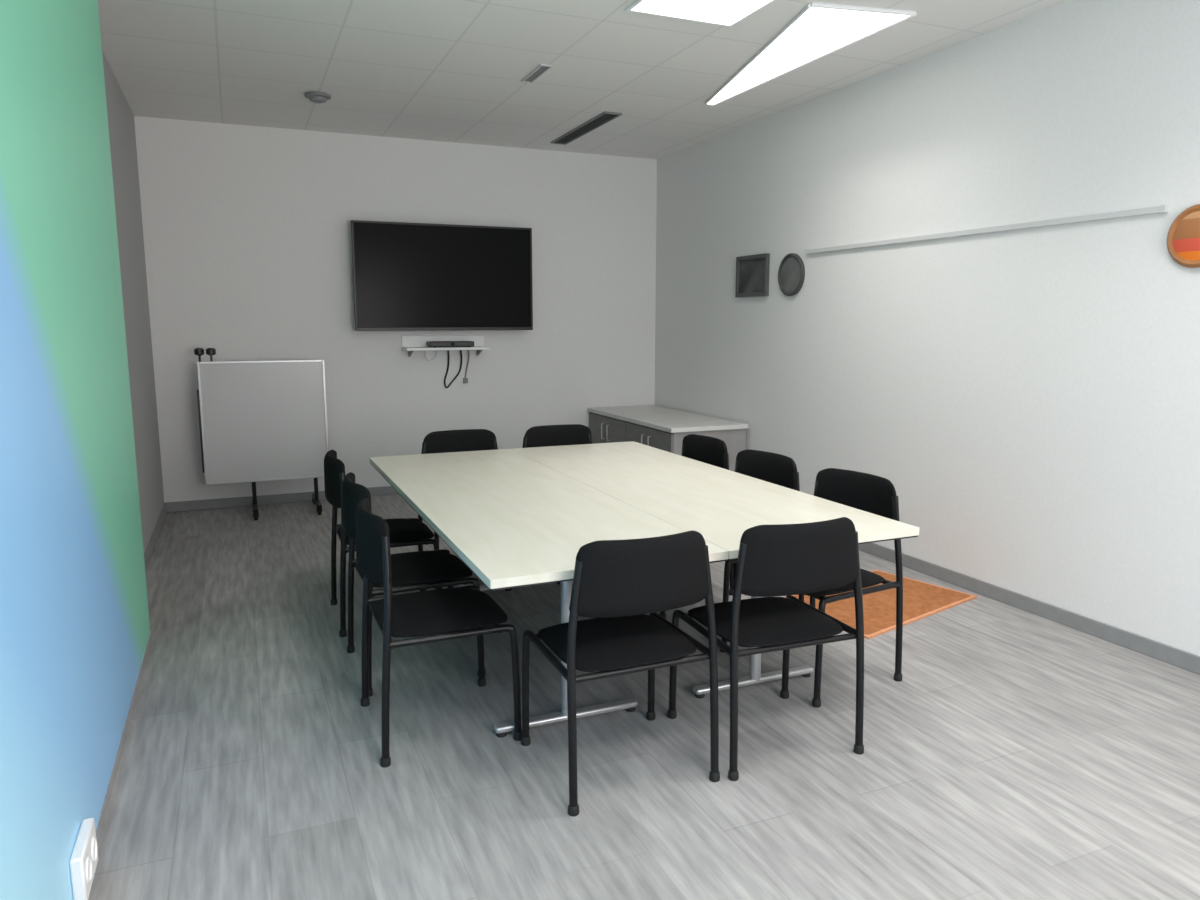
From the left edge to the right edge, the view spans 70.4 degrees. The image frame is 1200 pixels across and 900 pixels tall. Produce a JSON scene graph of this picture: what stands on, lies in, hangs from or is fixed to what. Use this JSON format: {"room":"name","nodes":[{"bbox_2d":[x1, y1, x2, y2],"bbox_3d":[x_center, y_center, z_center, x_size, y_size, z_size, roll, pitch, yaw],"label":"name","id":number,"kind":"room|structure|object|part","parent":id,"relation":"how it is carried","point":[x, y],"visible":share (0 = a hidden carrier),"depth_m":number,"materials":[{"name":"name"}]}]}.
{"room":"meeting room","nodes":[
{"label":"meeting room","id":0,"kind":"room"},
{"bbox_2d":[102,52,163,553],"bbox_3d":[-1.775,-0.378,2.488,0.100,3.000,9.020,-4,9,-23],"label":"wall","id":1,"kind":"structure","parent":0,"point":[121,125],"depth_m":5.61,"materials":[{"name":"grey paint"}]},
{"bbox_2d":[144,503,166,571],"bbox_3d":[-2.882,0.654,5.430,0.014,0.078,2.856,-4,9,-23],"label":"baseboard","id":2,"kind":"structure","parent":1,"relation":"attached to","point":[153,539],"depth_m":5.77,"materials":[{"name":"grey plastic"}]},
{"bbox_2d":[134,116,656,502],"bbox_3d":[-1.479,-1.123,7.403,4.330,3.000,0.100,-4,9,-23],"label":"wall","id":3,"kind":"structure","parent":0,"point":[247,229],"depth_m":7.15,"materials":[{"name":"paint"}]},
{"bbox_2d":[166,486,398,511],"bbox_3d":[-1.463,0.329,7.567,4.316,0.078,0.014,-4,9,-23],"label":"baseboard","id":4,"kind":"structure","parent":3,"relation":"attached to","point":[385,490],"depth_m":6.97,"materials":[{"name":"grey plastic"}]},
{"bbox_2d":[351,220,532,330],"bbox_3d":[-1.330,-1.470,7.273,1.530,0.884,0.155,-4,9,-23],"label":"television","id":5,"kind":"object","parent":3,"relation":"attached to","point":[407,276],"visible":1,"depth_m":7.19,"materials":[{"name":"black plastic"}]},
{"bbox_2d":[402,335,489,356],"bbox_3d":[-1.324,-0.895,7.328,0.720,0.180,0.219,-4,9,-23],"label":"wall shelf","id":6,"kind":"object","parent":3,"relation":"attached to","point":[410,344],"visible":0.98,"depth_m":7.33,"materials":[{"name":"white plastic"}]},
{"bbox_2d":[425,351,437,360],"bbox_3d":[-1.461,-0.822,7.365,0.114,0.097,0.066,-4,9,-23],"label":"cable","id":7,"kind":"object","parent":6,"relation":"hanging from","point":[425,351],"visible":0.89,"depth_m":7.37,"materials":[{"name":"white plastic"}]},
{"bbox_3d":[-1.364,-0.949,7.414,0.720,0.098,0.015,-4,9,-23],"label":"plate","id":8,"kind":"part","parent":6,"relation":"part of","materials":[{"name":"white plastic"}]},
{"bbox_2d":[427,341,473,347],"bbox_3d":[-1.290,-0.913,7.333,0.380,0.050,0.162,-4,9,-23],"label":"soundbar","id":9,"kind":"object","parent":6,"relation":"on","point":[434,344],"visible":0.95,"depth_m":7.26,"materials":[{"name":"black plastic"}]},
{"bbox_2d":[444,350,461,388],"bbox_3d":[-1.286,-0.712,7.458,0.166,0.344,0.072,-4,9,-23],"label":"cable","id":10,"kind":"object","parent":3,"relation":"attached to","point":[455,377],"visible":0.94,"depth_m":7.47,"materials":[{"name":"black plastic"}]},
{"bbox_2d":[463,350,469,382],"bbox_3d":[-1.175,-0.740,7.502,0.054,0.302,0.069,-4,9,-23],"label":"cable","id":11,"kind":"object","parent":3,"relation":"attached to","point":[465,380],"visible":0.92,"depth_m":7.52,"materials":[{"name":"grey plastic"}]},
{"bbox_2d":[98,0,1070,158],"bbox_3d":[0.264,-2.040,3.111,4.530,0.100,9.020,-4,9,-23],"label":"ceiling","id":12,"kind":"structure","parent":0,"point":[432,70],"depth_m":4.95,"materials":[{"name":"tile"}]},
{"bbox_2d":[305,92,330,103],"bbox_3d":[-1.890,-2.356,5.698,0.170,0.049,0.170,-4,9,-23],"label":"smoke detector","id":13,"kind":"object","parent":12,"relation":"attached to","point":[316,97],"visible":1,"depth_m":5.65,"materials":[{"name":"grey plastic"}]},
{"bbox_2d":[521,64,551,82],"bbox_3d":[-0.389,-2.300,5.198,0.070,0.009,0.380,-4,9,-23],"label":"ceiling vent","id":14,"kind":"object","parent":12,"relation":"in","point":[541,69],"visible":1,"depth_m":5.19,"materials":[{"name":"grey metal"}]},
{"bbox_2d":[550,111,621,144],"bbox_3d":[-0.129,-2.528,6.704,0.140,0.011,1.160,-4,9,-23],"label":"ceiling vent","id":15,"kind":"object","parent":12,"relation":"in","point":[605,117],"visible":1,"depth_m":6.64,"materials":[{"name":"grey plastic"}]},
{"bbox_2d":[625,0,777,27],"bbox_3d":[0.515,-2.111,3.966,0.600,0.013,0.600,-4,9,-23],"label":"recessed light","id":16,"kind":"object","parent":12,"relation":"in","point":[726,13],"visible":1,"depth_m":4.11,"materials":[{"name":"white plastic"}]},
{"bbox_2d":[705,2,916,105],"bbox_3d":[0.922,-2.260,4.950,0.559,0.022,1.954,-4,9,-23],"label":"recessed light","id":17,"kind":"object","parent":12,"relation":"in","point":[819,30],"visible":1,"depth_m":4.53,"materials":[{"name":"white plastic"}]},
{"bbox_2d":[88,494,1199,899],"bbox_3d":[0.264,1.025,3.576,4.530,0.100,9.020,-4,9,-23],"label":"floor","id":18,"kind":"structure","parent":0,"point":[1016,753],"depth_m":2.91,"materials":[{"name":"grey laminate"}]},
{"bbox_2d":[0,0,151,899],"bbox_3d":[-1.085,-0.180,1.205,0.135,2.994,5.870,-4,9,-23],"label":"wall","id":19,"kind":"structure","parent":18,"relation":"on","point":[76,635],"depth_m":2.32,"materials":[{"name":"paint"}]},
{"bbox_2d":[69,818,97,899],"bbox_3d":[-1.346,1.074,2.222,0.034,0.130,0.200,-4,9,-23],"label":"wall socket","id":20,"kind":"object","parent":19,"relation":"attached to","point":[84,857],"visible":1,"depth_m":2.17,"materials":[{"name":"white plastic"}]},
{"bbox_3d":[-1.073,1.287,1.399,0.135,0.035,5.810,-4,9,-23],"label":"rail","id":21,"kind":"part","parent":19,"relation":"part of","materials":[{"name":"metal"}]},
{"bbox_2d":[194,348,328,519],"bbox_3d":[-2.600,-0.143,6.608,0.924,1.300,0.480,-4,9,-23],"label":"whiteboard","id":22,"kind":"object","parent":18,"relation":"on","point":[260,420],"visible":0.98,"depth_m":6.58,"materials":[{"name":"white plastic"}]},
{"bbox_3d":[-2.994,-0.711,6.353,0.068,0.100,0.068,-4,9,-23],"label":"clamp knob","id":23,"kind":"part","parent":22,"relation":"part of","materials":[{"name":"black plastic"}]},
{"bbox_3d":[-2.921,-0.716,6.384,0.068,0.100,0.068,-4,9,-23],"label":"clamp knob","id":24,"kind":"part","parent":22,"relation":"part of","materials":[{"name":"black plastic"}]},
{"bbox_3d":[-2.594,-0.223,6.599,0.886,0.910,0.024,-4,9,-23],"label":"panel","id":25,"kind":"part","parent":22,"relation":"part of","materials":[{"name":"white plastic"}]},
{"bbox_2d":[324,450,441,636],"bbox_3d":[-1.119,0.428,4.343,0.525,0.851,0.536,-3,9,-22],"label":"chair","id":26,"kind":"object","parent":18,"relation":"on","point":[403,532],"visible":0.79,"depth_m":4.16,"materials":[{"name":"black plastic"}]},
{"bbox_3d":[-1.397,0.430,4.487,0.077,0.780,0.043,4,10,26],"label":"leg","id":27,"kind":"part","parent":26,"relation":"part of","materials":[{"name":"black metal"}]},
{"bbox_3d":[-1.323,0.137,4.215,0.086,0.240,0.500,-3,9,-22],"label":"backrest","id":28,"kind":"part","parent":26,"relation":"part of","materials":[{"name":"black plastic"}]},
{"bbox_3d":[-1.220,0.496,4.054,0.043,0.780,0.077,3,9,20],"label":"leg","id":29,"kind":"part","parent":26,"relation":"part of","materials":[{"name":"black metal"}]},
{"bbox_3d":[-1.125,0.432,4.341,0.408,0.030,0.516,-3,9,-22],"label":"seat frame","id":30,"kind":"part","parent":26,"relation":"part of","materials":[{"name":"black metal"}]},
{"bbox_3d":[-1.098,0.408,4.348,0.460,0.042,0.464,-3,9,-22],"label":"seat","id":31,"kind":"part","parent":26,"relation":"part of","materials":[{"name":"black fabric"}]},
{"bbox_3d":[-1.014,0.580,4.675,0.093,0.426,0.032,-5,10,-28],"label":"leg","id":32,"kind":"part","parent":26,"relation":"part of","materials":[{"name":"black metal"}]},
{"bbox_3d":[-0.831,0.648,4.228,0.093,0.426,0.032,-2,9,-16],"label":"leg","id":33,"kind":"part","parent":26,"relation":"part of","materials":[{"name":"black metal"}]},
{"bbox_2d":[342,472,485,696],"bbox_3d":[-0.832,0.525,3.700,0.525,0.851,0.536,-4,9,-24],"label":"chair","id":34,"kind":"object","parent":18,"relation":"on","point":[418,570],"visible":0.7,"depth_m":3.56,"materials":[{"name":"black fabric"}]},
{"bbox_3d":[-1.115,0.529,3.835,0.077,0.780,0.043,4,9,24],"label":"leg","id":35,"kind":"part","parent":34,"relation":"part of","materials":[{"name":"black metal"}]},
{"bbox_3d":[-1.033,0.236,3.565,0.086,0.240,0.500,-4,9,-24],"label":"backrest","id":36,"kind":"part","parent":34,"relation":"part of","materials":[{"name":"black plastic"}]},
{"bbox_3d":[-0.923,0.594,3.408,0.043,0.780,0.077,3,9,18],"label":"leg","id":37,"kind":"part","parent":34,"relation":"part of","materials":[{"name":"black metal"}]},
{"bbox_3d":[-0.838,0.529,3.698,0.408,0.030,0.516,-4,9,-24],"label":"seat frame","id":38,"kind":"part","parent":34,"relation":"part of","materials":[{"name":"black metal"}]},
{"bbox_3d":[-0.812,0.505,3.706,0.460,0.042,0.464,-4,9,-24],"label":"seat","id":39,"kind":"part","parent":34,"relation":"part of","materials":[{"name":"black fabric"}]},
{"bbox_3d":[-0.737,0.677,4.036,0.093,0.426,0.032,-5,10,-30],"label":"leg","id":40,"kind":"part","parent":34,"relation":"part of","materials":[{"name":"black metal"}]},
{"bbox_3d":[-0.539,0.744,3.595,0.093,0.426,0.032,-3,9,-18],"label":"leg","id":41,"kind":"part","parent":34,"relation":"part of","materials":[{"name":"black metal"}]},
{"bbox_2d":[355,498,521,767],"bbox_3d":[-0.620,0.608,3.155,0.525,0.851,0.536,-4,9,-23],"label":"chair","id":42,"kind":"object","parent":18,"relation":"on","point":[438,611],"visible":1,"depth_m":3.00,"materials":[{"name":"black plastic"}]},
{"bbox_3d":[-0.901,0.611,3.295,0.077,0.780,0.043,4,10,25],"label":"leg","id":43,"kind":"part","parent":42,"relation":"part of","materials":[{"name":"black metal"}]},
{"bbox_3d":[-0.823,0.318,3.025,0.086,0.240,0.500,-4,9,-23],"label":"backrest","id":44,"kind":"part","parent":42,"relation":"part of","materials":[{"name":"black plastic"}]},
{"bbox_3d":[-0.716,0.676,2.865,0.043,0.780,0.077,3,9,19],"label":"leg","id":45,"kind":"part","parent":42,"relation":"part of","materials":[{"name":"black metal"}]},
{"bbox_3d":[-0.626,0.612,3.154,0.408,0.030,0.516,-4,9,-23],"label":"seat frame","id":46,"kind":"part","parent":42,"relation":"part of","materials":[{"name":"black metal"}]},
{"bbox_3d":[-0.600,0.588,3.161,0.460,0.042,0.464,-4,9,-23],"label":"seat","id":47,"kind":"part","parent":42,"relation":"part of","materials":[{"name":"black fabric"}]},
{"bbox_3d":[-0.520,0.760,3.490,0.093,0.426,0.032,-5,10,-29],"label":"leg","id":48,"kind":"part","parent":42,"relation":"part of","materials":[{"name":"black metal"}]},
{"bbox_3d":[-0.329,0.828,3.046,0.093,0.426,0.032,-3,9,-17],"label":"leg","id":49,"kind":"part","parent":42,"relation":"part of","materials":[{"name":"black metal"}]},
{"bbox_2d":[418,429,497,589],"bbox_3d":[-0.764,0.332,4.977,0.536,0.851,0.525,-4,9,-23],"label":"chair","id":50,"kind":"object","parent":18,"relation":"on","point":[463,440],"visible":0.2,"depth_m":5.13,"materials":[{"name":"black plastic"}]},
{"bbox_3d":[-1.062,0.341,5.075,0.077,0.780,0.043,3,9,19],"label":"leg","id":51,"kind":"part","parent":50,"relation":"part of","materials":[{"name":"black metal"}]},
{"bbox_3d":[-0.906,0.574,4.720,0.032,0.426,0.093,-3,9,-17],"label":"leg","id":52,"kind":"part","parent":50,"relation":"part of","materials":[{"name":"black metal"}]},
{"bbox_3d":[-0.850,-0.002,5.131,0.500,0.240,0.086,-4,9,-23],"label":"backrest","id":53,"kind":"part","parent":50,"relation":"part of","materials":[{"name":"black plastic"}]},
{"bbox_2d":[369,449,727,737],"bbox_3d":[-0.439,0.554,3.898,0.828,0.735,2.515,-4,9,-23],"label":"conference table","id":54,"kind":"object","parent":18,"relation":"on","point":[515,520],"visible":0.78,"depth_m":3.33,"materials":[{"name":"laminate"}]},
{"bbox_2d":[522,424,592,447],"bbox_3d":[-0.189,0.295,5.218,0.536,0.851,0.525,-4,9,-23],"label":"chair","id":55,"kind":"object","parent":18,"relation":"on","point":[566,434],"visible":0.3,"depth_m":5.37,"materials":[{"name":"black plastic"}]},
{"bbox_3d":[-0.487,0.304,5.317,0.077,0.780,0.043,3,9,19],"label":"leg","id":56,"kind":"part","parent":55,"relation":"part of","materials":[{"name":"black metal"}]},
{"bbox_2d":[521,530,719,815],"bbox_3d":[0.060,0.653,2.858,0.536,0.851,0.525,-4,9,-23],"label":"chair","id":57,"kind":"object","parent":18,"relation":"on","point":[616,583],"visible":1,"depth_m":2.64,"materials":[{"name":"black fabric"}]},
{"bbox_3d":[-0.248,0.837,2.987,0.032,0.426,0.093,-5,10,-29],"label":"leg","id":58,"kind":"part","parent":57,"relation":"part of","materials":[{"name":"black metal"}]},
{"bbox_3d":[-0.078,0.719,2.584,0.043,0.780,0.077,4,10,25],"label":"leg","id":59,"kind":"part","parent":57,"relation":"part of","materials":[{"name":"black metal"}]},
{"bbox_3d":[0.051,0.631,2.876,0.464,0.042,0.460,-4,9,-23],"label":"seat","id":60,"kind":"part","parent":57,"relation":"part of","materials":[{"name":"black fabric"}]},
{"bbox_3d":[0.062,0.658,2.853,0.516,0.030,0.408,-4,9,-23],"label":"seat frame","id":61,"kind":"part","parent":57,"relation":"part of","materials":[{"name":"black metal"}]},
{"bbox_3d":[0.146,0.380,2.612,0.500,0.240,0.086,-4,9,-23],"label":"backrest","id":62,"kind":"part","parent":57,"relation":"part of","materials":[{"name":"black fabric"}]},
{"bbox_3d":[0.201,0.808,3.176,0.032,0.426,0.093,-3,9,-17],"label":"leg","id":63,"kind":"part","parent":57,"relation":"part of","materials":[{"name":"black metal"}]},
{"bbox_3d":[0.357,0.691,2.767,0.077,0.780,0.043,3,9,19],"label":"leg","id":64,"kind":"part","parent":57,"relation":"part of","materials":[{"name":"black metal"}]},
{"bbox_2d":[588,405,747,471],"bbox_3d":[0.523,0.040,7.436,0.705,0.690,1.695,-4,9,-23],"label":"sideboard","id":65,"kind":"object","parent":18,"relation":"on","point":[658,427],"visible":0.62,"depth_m":7.01,"materials":[{"name":"grey"}]},
{"bbox_3d":[-0.013,-0.041,7.885,0.019,0.575,0.410,-4,9,-23],"label":"door","id":66,"kind":"part","parent":65,"relation":"part of","materials":[{"name":"grey wood"}]},
{"bbox_3d":[0.149,0.016,7.506,0.019,0.575,0.410,-4,9,-23],"label":"door","id":67,"kind":"part","parent":65,"relation":"part of","materials":[{"name":"grey wood"}]},
{"bbox_3d":[0.312,0.074,7.128,0.019,0.575,0.410,-4,9,-23],"label":"door","id":68,"kind":"part","parent":65,"relation":"part of","materials":[{"name":"grey wood"}]},
{"bbox_3d":[0.474,0.131,6.749,0.019,0.575,0.410,-4,9,-23],"label":"door","id":69,"kind":"part","parent":65,"relation":"part of","materials":[{"name":"grey wood"}]},
{"bbox_2d":[681,434,732,594],"bbox_3d":[0.417,0.362,4.773,0.525,0.851,0.536,-4,10,-26],"label":"chair","id":70,"kind":"object","parent":18,"relation":"on","point":[706,449],"visible":0.23,"depth_m":4.82,"materials":[{"name":"black plastic"}]},
{"bbox_3d":[0.615,0.045,4.823,0.086,0.240,0.500,-4,10,-26],"label":"backrest","id":71,"kind":"part","parent":70,"relation":"part of","materials":[{"name":"black plastic"}]},
{"bbox_3d":[0.705,0.404,4.655,0.077,0.780,0.043,3,9,22],"label":"leg","id":72,"kind":"part","parent":70,"relation":"part of","materials":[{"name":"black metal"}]},
{"bbox_2d":[511,441,918,697],"bbox_3d":[0.326,0.505,4.219,0.828,0.735,2.515,-4,9,-23],"label":"conference table","id":73,"kind":"object","parent":18,"relation":"on","point":[717,503],"visible":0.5,"depth_m":3.71,"materials":[{"name":"white laminate"}]},
{"bbox_2d":[659,449,803,652],"bbox_3d":[0.657,0.453,4.177,0.525,0.851,0.536,-5,10,-30],"label":"chair","id":74,"kind":"object","parent":18,"relation":"on","point":[774,468],"visible":0.32,"depth_m":4.22,"materials":[{"name":"black plastic"}]},
{"bbox_3d":[0.595,0.699,3.893,0.093,0.426,0.032,-6,11,-36],"label":"leg","id":75,"kind":"part","parent":74,"relation":"part of","materials":[{"name":"black metal"}]},
{"bbox_3d":[0.716,0.430,4.484,0.043,0.780,0.077,2,9,12],"label":"leg","id":76,"kind":"part","parent":74,"relation":"part of","materials":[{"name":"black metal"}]},
{"bbox_3d":[0.848,0.133,4.240,0.086,0.240,0.500,-5,10,-30],"label":"backrest","id":77,"kind":"part","parent":74,"relation":"part of","materials":[{"name":"black plastic"}]},
{"bbox_3d":[0.953,0.492,4.079,0.077,0.780,0.043,3,9,18],"label":"leg","id":78,"kind":"part","parent":74,"relation":"part of","materials":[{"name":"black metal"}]},
{"bbox_2d":[667,517,863,780],"bbox_3d":[0.596,0.624,3.051,0.536,0.851,0.525,-3,9,-20],"label":"chair","id":79,"kind":"object","parent":18,"relation":"on","point":[787,560],"visible":0.98,"depth_m":2.82,"materials":[{"name":"black plastic"}]},
{"bbox_3d":[0.293,0.805,3.194,0.032,0.426,0.093,-4,10,-26],"label":"leg","id":80,"kind":"part","parent":79,"relation":"part of","materials":[{"name":"black metal"}]},
{"bbox_3d":[0.446,0.689,2.784,0.043,0.780,0.077,4,10,27],"label":"leg","id":81,"kind":"part","parent":79,"relation":"part of","materials":[{"name":"black metal"}]},
{"bbox_3d":[0.589,0.602,3.069,0.464,0.042,0.460,-3,9,-20],"label":"seat","id":82,"kind":"part","parent":79,"relation":"part of","materials":[{"name":"black fabric"}]},
{"bbox_3d":[0.598,0.628,3.046,0.516,0.030,0.408,-3,9,-20],"label":"seat frame","id":83,"kind":"part","parent":79,"relation":"part of","materials":[{"name":"black metal"}]},
{"bbox_3d":[0.750,0.779,3.363,0.032,0.426,0.093,-2,9,-14],"label":"leg","id":84,"kind":"part","parent":79,"relation":"part of","materials":[{"name":"black metal"}]},
{"bbox_3d":[0.673,0.352,2.802,0.500,0.240,0.086,-3,9,-20],"label":"backrest","id":85,"kind":"part","parent":79,"relation":"part of","materials":[{"name":"black plastic"}]},
{"bbox_3d":[0.889,0.664,2.947,0.077,0.780,0.043,3,9,21],"label":"leg","id":86,"kind":"part","parent":79,"relation":"part of","materials":[{"name":"black metal"}]},
{"bbox_2d":[803,468,902,707],"bbox_3d":[0.935,0.537,3.624,0.525,0.851,0.536,-5,10,-31],"label":"chair","id":87,"kind":"object","parent":18,"relation":"on","point":[870,493],"visible":0.52,"depth_m":3.56,"materials":[{"name":"black fabric"}]},
{"bbox_3d":[0.988,0.514,3.932,0.043,0.780,0.077,2,9,11],"label":"leg","id":88,"kind":"part","parent":87,"relation":"part of","materials":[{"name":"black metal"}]},
{"bbox_3d":[0.878,0.783,3.339,0.093,0.426,0.032,-6,11,-37],"label":"leg","id":89,"kind":"part","parent":87,"relation":"part of","materials":[{"name":"black metal"}]},
{"bbox_3d":[0.916,0.520,3.610,0.460,0.042,0.464,-5,10,-31],"label":"seat","id":90,"kind":"part","parent":87,"relation":"part of","materials":[{"name":"black fabric"}]},
{"bbox_3d":[0.940,0.540,3.627,0.408,0.030,0.516,-5,10,-31],"label":"seat frame","id":91,"kind":"part","parent":87,"relation":"part of","materials":[{"name":"black metal"}]},
{"bbox_3d":[1.123,0.217,3.690,0.086,0.240,0.500,-5,10,-31],"label":"backrest","id":92,"kind":"part","parent":87,"relation":"part of","materials":[{"name":"black plastic"}]},
{"bbox_3d":[1.232,0.575,3.531,0.077,0.780,0.043,3,9,17],"label":"leg","id":93,"kind":"part","parent":87,"relation":"part of","materials":[{"name":"black metal"}]},
{"bbox_2d":[784,570,976,638],"bbox_3d":[1.476,0.812,4.603,1.000,0.012,0.640,-7,11,-38],"label":"floor mat","id":94,"kind":"object","parent":18,"relation":"on","point":[921,600],"visible":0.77,"depth_m":4.51,"materials":[{"name":"orange carpet"}]},
{"bbox_2d":[655,0,1199,655],"bbox_3d":[2.303,-0.637,4.200,0.100,3.000,9.020,-4,9,-23],"label":"wall","id":95,"kind":"structure","parent":0,"point":[1028,399],"depth_m":4.54,"materials":[{"name":"paint"}]},
{"bbox_2d":[735,253,769,296],"bbox_3d":[1.180,-1.350,6.598,0.029,0.316,0.430,-4,9,-23],"label":"framed picture","id":96,"kind":"object","parent":95,"relation":"attached to","point":[752,271],"visible":1,"depth_m":6.58,"materials":[{"name":"grey"}]},
{"bbox_2d":[739,258,764,292],"bbox_3d":[1.187,-1.351,6.601,0.012,0.256,0.370,-4,9,-23],"label":"print","id":97,"kind":"object","parent":96,"relation":"attached to","point":[751,270],"depth_m":6.60},
{"bbox_2d":[778,253,804,295],"bbox_3d":[1.378,-1.266,6.141,0.027,0.304,0.304,-4,9,-23],"label":"wall plaque","id":98,"kind":"object","parent":95,"relation":"attached to","point":[791,272],"visible":1,"depth_m":6.12,"materials":[{"name":"grey"}]},
{"bbox_2d":[805,205,1168,253],"bbox_3d":[1.943,-1.213,4.809,0.024,0.032,2.534,-4,9,-23],"label":"rail","id":99,"kind":"object","parent":95,"relation":"attached to","point":[1162,208],"visible":1,"depth_m":4.39,"materials":[{"name":"grey metal"}]},
{"bbox_2d":[859,543,1199,674],"bbox_3d":[2.251,0.810,4.397,0.014,0.078,8.820,-4,9,-23],"label":"baseboard","id":100,"kind":"structure","parent":95,"relation":"attached to","point":[1177,657],"depth_m":4.30,"materials":[{"name":"grey plastic"}]},
{"bbox_2d":[1167,204,1199,267],"bbox_3d":[2.488,-0.891,3.538,0.039,0.260,0.260,-4,9,-23],"label":"wall plaque","id":101,"kind":"object","parent":95,"relation":"attached to","point":[1183,237],"visible":1,"depth_m":3.57,"materials":[{"name":"brown wood"}]}
]}

